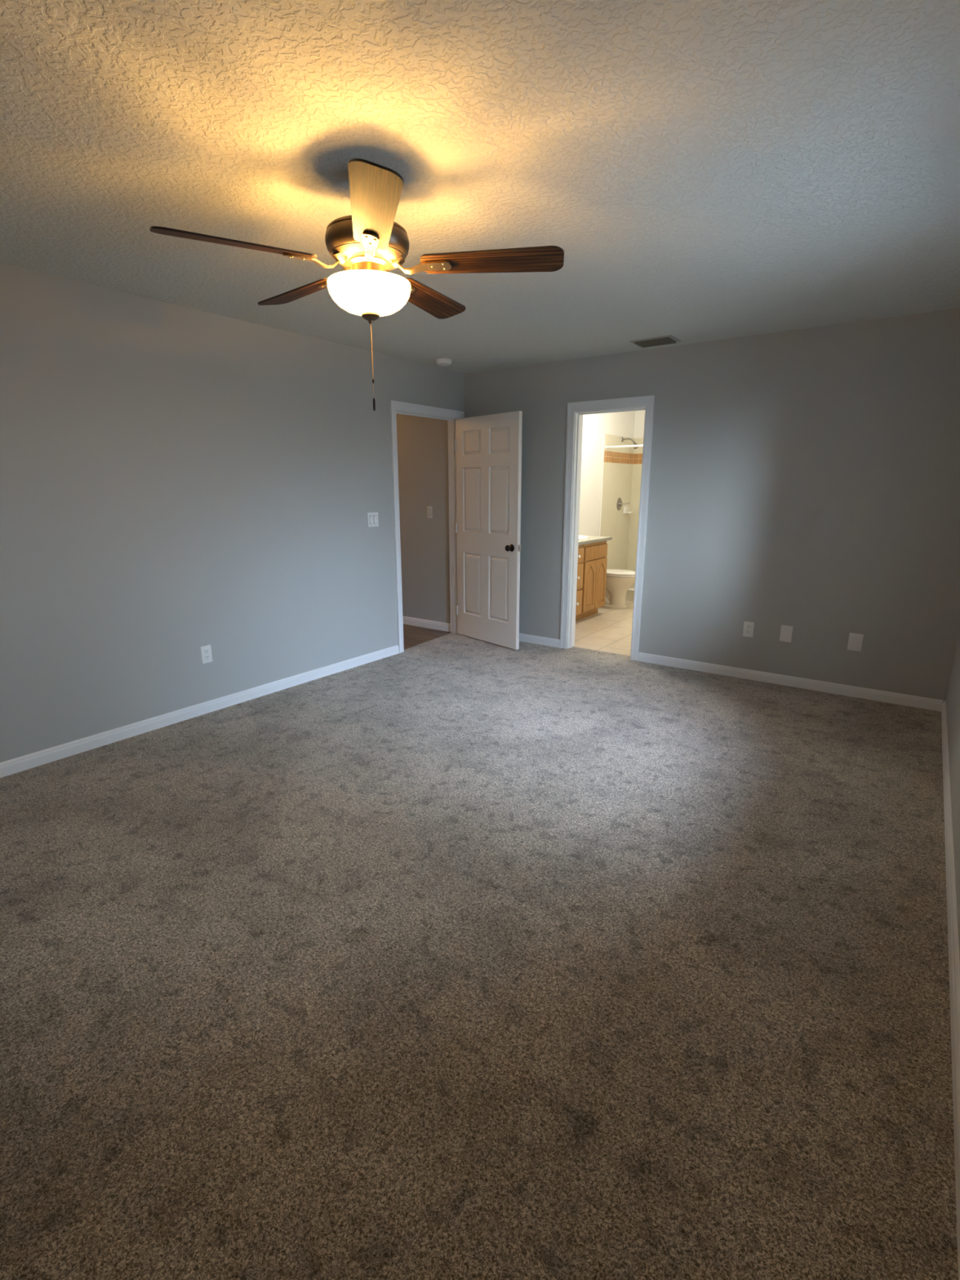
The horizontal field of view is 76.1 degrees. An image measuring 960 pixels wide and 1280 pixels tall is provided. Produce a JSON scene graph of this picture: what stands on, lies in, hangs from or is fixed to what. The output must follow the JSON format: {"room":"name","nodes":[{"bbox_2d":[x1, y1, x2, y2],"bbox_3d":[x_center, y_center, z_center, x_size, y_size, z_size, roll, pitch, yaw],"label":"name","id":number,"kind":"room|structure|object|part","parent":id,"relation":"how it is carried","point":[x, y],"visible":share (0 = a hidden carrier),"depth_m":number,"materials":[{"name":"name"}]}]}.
{"room":"empty bedroom","nodes":[
{"label":"empty bedroom","id":0,"kind":"room"},
{"bbox_2d":[0,262,464,762],"bbox_3d":[-1.800,-0.680,3.806,0.115,2.540,5.515,10,17,35],"label":"wall","id":1,"kind":"structure","parent":0,"point":[175,481],"depth_m":3.64,"materials":[{"name":"grey paint"}]},
{"bbox_2d":[0,644,399,777],"bbox_3d":[-2.005,0.515,3.695,0.014,0.075,4.397,10,17,35],"label":"baseboard","id":2,"kind":"structure","parent":1,"relation":"attached to","point":[8,767],"depth_m":3.81,"materials":[{"name":"white paint"}]},
{"bbox_2d":[200,644,212,663],"bbox_3d":[-1.760,0.092,3.946,0.008,0.114,0.070,10,17,35],"label":"power outlet","id":3,"kind":"object","parent":1,"relation":"attached to","point":[206,651],"visible":1,"depth_m":3.94,"materials":[{"name":"white plastic"}]},
{"bbox_2d":[204,648,208,653],"bbox_3d":[-1.758,0.073,3.939,0.002,0.029,0.033,10,17,35],"label":"receptacle","id":4,"kind":"object","parent":3,"relation":"attached to","point":[206,651],"depth_m":3.94,"materials":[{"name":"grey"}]},
{"bbox_2d":[204,654,209,660],"bbox_3d":[-1.758,0.112,3.949,0.002,0.029,0.033,10,17,35],"label":"receptacle","id":5,"kind":"object","parent":3,"relation":"attached to","point":[206,656],"depth_m":3.95,"materials":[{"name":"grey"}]},
{"bbox_2d":[367,511,378,527],"bbox_3d":[-0.864,-0.975,4.962,0.013,0.114,0.117,10,17,35],"label":"light switch","id":6,"kind":"object","parent":1,"relation":"attached to","point":[372,517],"visible":1,"depth_m":4.96,"materials":[{"name":"white plastic"}]},
{"bbox_2d":[389,400,464,653],"bbox_3d":[-0.482,-1.010,5.598,0.132,2.106,0.973,10,17,35],"label":"door frame","id":7,"kind":"structure","parent":1,"relation":"attached to","point":[396,407],"depth_m":5.42,"materials":[{"name":"white paint"}]},
{"bbox_2d":[454,410,522,649],"bbox_3d":[0.063,-0.971,5.569,0.167,2.020,0.855,-12,18,-39],"label":"door","id":8,"kind":"structure","parent":1,"relation":"in","point":[488,447],"depth_m":5.51,"materials":[{"name":"white paint"}]},
{"bbox_3d":[0.252,-0.795,5.306,0.066,0.064,0.064,-12,18,-39],"label":"knob","id":9,"kind":"part","parent":8,"relation":"part of","materials":[{"name":"brown metal"}]},
{"bbox_2d":[395,413,450,623],"bbox_3d":[-1.476,-1.455,6.902,3.085,2.540,0.185,10,17,35],"label":"wall","id":10,"kind":"structure","parent":0,"point":[422,442],"depth_m":6.17,"materials":[{"name":"grey paint"}]},
{"bbox_2d":[402,616,450,631],"bbox_3d":[-1.533,-0.337,7.098,3.085,0.084,0.014,10,17,35],"label":"baseboard","id":11,"kind":"structure","parent":10,"relation":"attached to","point":[437,625],"depth_m":6.41,"materials":[{"name":"white paint"}]},
{"bbox_2d":[426,506,432,518],"bbox_3d":[-0.502,-1.270,6.100,0.062,0.114,0.013,10,17,35],"label":"light switch","id":12,"kind":"object","parent":10,"relation":"attached to","point":[429,510],"visible":1,"depth_m":6.10,"materials":[{"name":"white plastic"}]},
{"bbox_2d":[0,600,958,1279],"bbox_3d":[-0.378,0.194,5.330,7.114,0.100,9.000,10,17,35],"label":"floor","id":13,"kind":"structure","parent":0,"point":[451,956],"depth_m":1.82,"materials":[{"name":"carpet"}]},
{"bbox_2d":[575,540,608,621],"bbox_3d":[0.842,-0.618,6.629,0.570,0.849,1.390,10,17,35],"label":"vanity cabinet","id":14,"kind":"object","parent":13,"relation":"on","point":[592,559],"visible":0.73,"depth_m":6.73,"materials":[{"name":"brown wood"}]},
{"bbox_3d":[0.998,-0.384,6.482,0.020,0.258,0.328,10,17,34],"label":"drawer","id":15,"kind":"part","parent":14,"relation":"part of","materials":[{"name":"brown wood"}]},
{"bbox_3d":[0.997,-0.653,6.415,0.020,0.270,0.328,10,17,34],"label":"drawer","id":16,"kind":"part","parent":14,"relation":"part of","materials":[{"name":"brown wood"}]},
{"bbox_3d":[0.997,-0.870,6.361,0.020,0.150,0.328,10,17,34],"label":"drawer","id":17,"kind":"part","parent":14,"relation":"part of","materials":[{"name":"brown wood"}]},
{"bbox_3d":[1.195,-0.591,6.714,0.020,0.548,0.276,10,17,34],"label":"door","id":18,"kind":"part","parent":14,"relation":"part of","materials":[{"name":"brown wood"}]},
{"bbox_2d":[577,535,612,545],"bbox_3d":[0.836,-1.048,6.532,0.575,0.033,1.460,10,17,35],"label":"countertop","id":19,"kind":"structure","parent":14,"relation":"on","point":[592,539],"depth_m":6.66,"materials":[{"name":"white stone"}]},
{"bbox_2d":[578,535,589,540],"bbox_3d":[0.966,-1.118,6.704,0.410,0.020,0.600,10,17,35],"label":"sink","id":20,"kind":"object","parent":19,"relation":"in","point":[580,537],"visible":0.27,"depth_m":6.67,"materials":[{"name":"white ceramic"}]},
{"bbox_3d":[1.277,-0.967,6.738,0.020,0.145,0.557,10,17,34],"label":"false drawer","id":21,"kind":"part","parent":14,"relation":"part of","materials":[{"name":"brown wood"}]},
{"bbox_3d":[1.360,-0.647,6.936,0.020,0.548,0.275,10,17,34],"label":"door","id":22,"kind":"part","parent":14,"relation":"part of","materials":[{"name":"brown wood"}]},
{"bbox_2d":[602,568,635,608],"bbox_3d":[1.591,-0.792,7.509,0.753,0.759,0.490,10,17,35],"label":"toilet","id":23,"kind":"object","parent":13,"relation":"on","point":[619,581],"visible":0.56,"depth_m":7.38,"materials":[{"name":"beige ceramic"}]},
{"bbox_3d":[1.689,-0.797,7.435,0.507,0.020,0.372,10,17,34],"label":"seat","id":24,"kind":"part","parent":23,"relation":"part of","materials":[{"name":"white ceramic"}]},
{"bbox_3d":[1.688,-0.824,7.429,0.514,0.028,0.376,10,17,34],"label":"lid","id":25,"kind":"part","parent":23,"relation":"part of","materials":[{"name":"white ceramic"}]},
{"bbox_2d":[626,590,634,600],"bbox_3d":[2.405,-0.507,7.657,2.000,0.132,0.110,10,17,35],"label":"shower curb","id":26,"kind":"object","parent":13,"relation":"on","point":[630,594],"depth_m":7.92,"materials":[{"name":"beige tile"}]},
{"bbox_2d":[0,0,959,373],"bbox_3d":[-0.118,-1.686,2.380,4.178,0.100,5.630,10,17,35],"label":"ceiling","id":27,"kind":"structure","parent":0,"point":[700,171],"depth_m":1.91,"materials":[{"name":"white paint"}]},
{"bbox_2d":[150,158,564,410],"bbox_3d":[-0.395,-1.192,2.145,1.251,0.743,1.268,10,17,35],"label":"ceiling fan","id":28,"kind":"object","parent":27,"relation":"hanging from","point":[368,243],"visible":1,"depth_m":2.00,"materials":[{"name":"brown wood"}]},
{"bbox_3d":[-0.746,-1.219,1.886,0.475,0.006,0.136,-8,29,-29],"label":"blade","id":29,"kind":"part","parent":28,"relation":"part of","materials":[{"name":"brown wood"}]},
{"bbox_3d":[-0.692,-1.341,2.364,0.475,0.006,0.136,12,31,41],"label":"blade","id":30,"kind":"part","parent":28,"relation":"part of","materials":[{"name":"brown wood"}]},
{"bbox_3d":[-0.380,-1.175,2.113,0.282,0.096,0.282,10,17,34],"label":"lamp shade","id":31,"kind":"part","parent":28,"relation":"part of","materials":[{"name":"white glass"}]},
{"bbox_3d":[-0.379,-1.012,2.154,0.004,0.184,0.004,3,14,13],"label":"pull chain","id":32,"kind":"part","parent":28,"relation":"part of","materials":[{"name":"gold metal"}]},
{"bbox_3d":[-0.294,-1.181,1.685,0.136,0.006,0.475,10,10,-14],"label":"blade","id":33,"kind":"part","parent":28,"relation":"part of","materials":[{"name":"brown wood"}]},
{"bbox_3d":[-0.206,-1.367,2.462,0.136,0.006,0.475,-7,10,26],"label":"blade","id":34,"kind":"part","parent":28,"relation":"part of","materials":[{"name":"brown wood"}]},
{"bbox_3d":[0.040,-1.262,2.044,0.475,0.006,0.136,1,2,6],"label":"blade","id":35,"kind":"part","parent":28,"relation":"part of","materials":[{"name":"brown wood"}]},
{"bbox_2d":[435,358,452,366],"bbox_3d":[-0.296,-2.275,5.031,0.136,0.044,0.136,10,17,35],"label":"smoke detector","id":36,"kind":"object","parent":27,"relation":"attached to","point":[441,362],"visible":1,"depth_m":4.99,"materials":[{"name":"white plastic"}]},
{"bbox_2d":[629,334,680,347],"bbox_3d":[1.252,-2.127,4.378,0.300,0.017,0.210,10,17,35],"label":"ceiling vent","id":37,"kind":"object","parent":27,"relation":"in","point":[666,340],"visible":1,"depth_m":4.35,"materials":[{"name":"white metal"}]},
{"bbox_2d":[578,410,635,569],"bbox_3d":[1.094,-1.576,7.370,0.125,2.540,3.600,10,17,35],"label":"wall","id":38,"kind":"structure","parent":0,"point":[617,424],"depth_m":7.94,"materials":[{"name":"white paint"}]},
{"bbox_2d":[599,433,604,536],"bbox_3d":[1.559,-1.654,7.912,0.014,1.927,0.022,10,17,35],"label":"tile edge","id":39,"kind":"structure","parent":38,"relation":"attached to","point":[603,433],"depth_m":7.82,"materials":[{"name":"white tile"}]},
{"bbox_2d":[604,450,633,464],"bbox_3d":[1.843,-2.419,8.133,0.011,0.141,0.960,10,17,35],"label":"tile band","id":40,"kind":"object","parent":38,"relation":"attached to","point":[609,456],"visible":1,"depth_m":8.10,"materials":[{"name":"brown tile"}]},
{"bbox_2d":[616,497,629,510],"bbox_3d":[1.950,-1.841,8.301,0.136,0.172,0.172,10,17,35],"label":"shower valve","id":41,"kind":"object","parent":38,"relation":"attached to","point":[620,504],"visible":1,"depth_m":8.30,"materials":[{"name":"silver metal"}]},
{"bbox_2d":[604,444,643,448],"bbox_3d":[2.401,-2.302,7.196,1.990,0.044,0.044,10,17,35],"label":"shower rod","id":42,"kind":"object","parent":38,"relation":"attached to","point":[625,446],"visible":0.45,"depth_m":7.61,"materials":[{"name":"white metal"}]},
{"bbox_2d":[622,506,632,514],"bbox_3d":[2.063,-1.800,8.507,0.098,0.110,0.150,10,17,35],"label":"soap dish","id":43,"kind":"object","parent":38,"relation":"attached to","point":[625,511],"visible":1,"depth_m":8.49,"materials":[{"name":"white ceramic"}]},
{"bbox_3d":[2.028,-1.806,8.531,0.012,0.110,0.150,10,17,34],"label":"plate","id":44,"kind":"part","parent":43,"relation":"part of","materials":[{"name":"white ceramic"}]},
{"bbox_2d":[621,436,639,448],"bbox_3d":[1.985,-2.595,8.072,0.241,0.164,0.082,10,17,35],"label":"shower fixture","id":45,"kind":"object","parent":38,"relation":"attached to","point":[622,437],"visible":0.88,"depth_m":8.05,"materials":[{"name":"silver metal"}]},
{"bbox_2d":[626,410,644,587],"bbox_3d":[2.962,-1.771,8.142,2.000,2.540,0.125,10,17,35],"label":"wall","id":46,"kind":"structure","parent":0,"point":[637,468],"depth_m":8.59,"materials":[{"name":"beige paint"}]},
{"bbox_2d":[632,453,642,464],"bbox_3d":[2.932,-2.372,7.940,1.989,0.141,0.011,10,17,35],"label":"tile band","id":47,"kind":"object","parent":46,"relation":"attached to","point":[637,458],"visible":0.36,"depth_m":8.46,"materials":[{"name":"brown tile"}]},
{"bbox_2d":[464,307,959,702],"bbox_3d":[1.493,-0.951,4.872,4.178,2.540,0.115,10,17,35],"label":"wall","id":48,"kind":"structure","parent":0,"point":[807,480],"depth_m":4.31,"materials":[{"name":"grey paint"}]},
{"bbox_2d":[519,633,559,648],"bbox_3d":[0.300,-0.040,5.903,1.071,0.075,0.014,10,17,35],"label":"baseboard","id":49,"kind":"structure","parent":48,"relation":"attached to","point":[534,639],"depth_m":5.72,"materials":[{"name":"white paint"}]},
{"bbox_2d":[560,395,654,661],"bbox_3d":[1.073,-0.911,5.195,0.738,2.106,0.152,10,17,35],"label":"door frame","id":50,"kind":"structure","parent":48,"relation":"attached to","point":[575,411],"depth_m":5.15,"materials":[{"name":"white paint"}]},
{"bbox_2d":[742,621,754,637],"bbox_3d":[2.024,-0.081,4.619,0.073,0.116,0.008,10,17,35],"label":"power outlet","id":51,"kind":"object","parent":48,"relation":"attached to","point":[748,627],"visible":1,"depth_m":4.62,"materials":[{"name":"white plastic"}]},
{"bbox_2d":[779,624,793,642],"bbox_3d":[2.234,-0.046,4.473,0.079,0.122,0.007,10,17,35],"label":"blank wall plate","id":52,"kind":"object","parent":48,"relation":"attached to","point":[786,631],"visible":1,"depth_m":4.47,"materials":[{"name":"white plastic"}]},
{"bbox_2d":[637,652,942,711],"bbox_3d":[2.179,0.285,4.593,2.072,0.075,0.014,10,17,35],"label":"baseboard","id":53,"kind":"structure","parent":48,"relation":"attached to","point":[910,700],"depth_m":4.47,"materials":[{"name":"white paint"}]},
{"bbox_2d":[847,632,863,651],"bbox_3d":[2.588,0.015,4.226,0.083,0.122,0.007,10,17,35],"label":"blank wall plate","id":54,"kind":"object","parent":48,"relation":"attached to","point":[855,642],"visible":1,"depth_m":4.22,"materials":[{"name":"white plastic"}]},
{"bbox_2d":[946,629,959,956],"bbox_3d":[1.486,-0.111,1.514,0.150,2.540,5.515,10,17,35],"label":"wall","id":55,"kind":"structure","parent":0,"point":[953,698],"depth_m":2.91,"materials":[{"name":"grey paint"}]},
{"bbox_2d":[941,700,959,1279],"bbox_3d":[1.454,0.965,1.881,0.014,0.075,5.400,10,17,35],"label":"baseboard","id":56,"kind":"structure","parent":55,"relation":"attached to","point":[952,913],"depth_m":1.81,"materials":[{"name":"white paint"}]}
]}

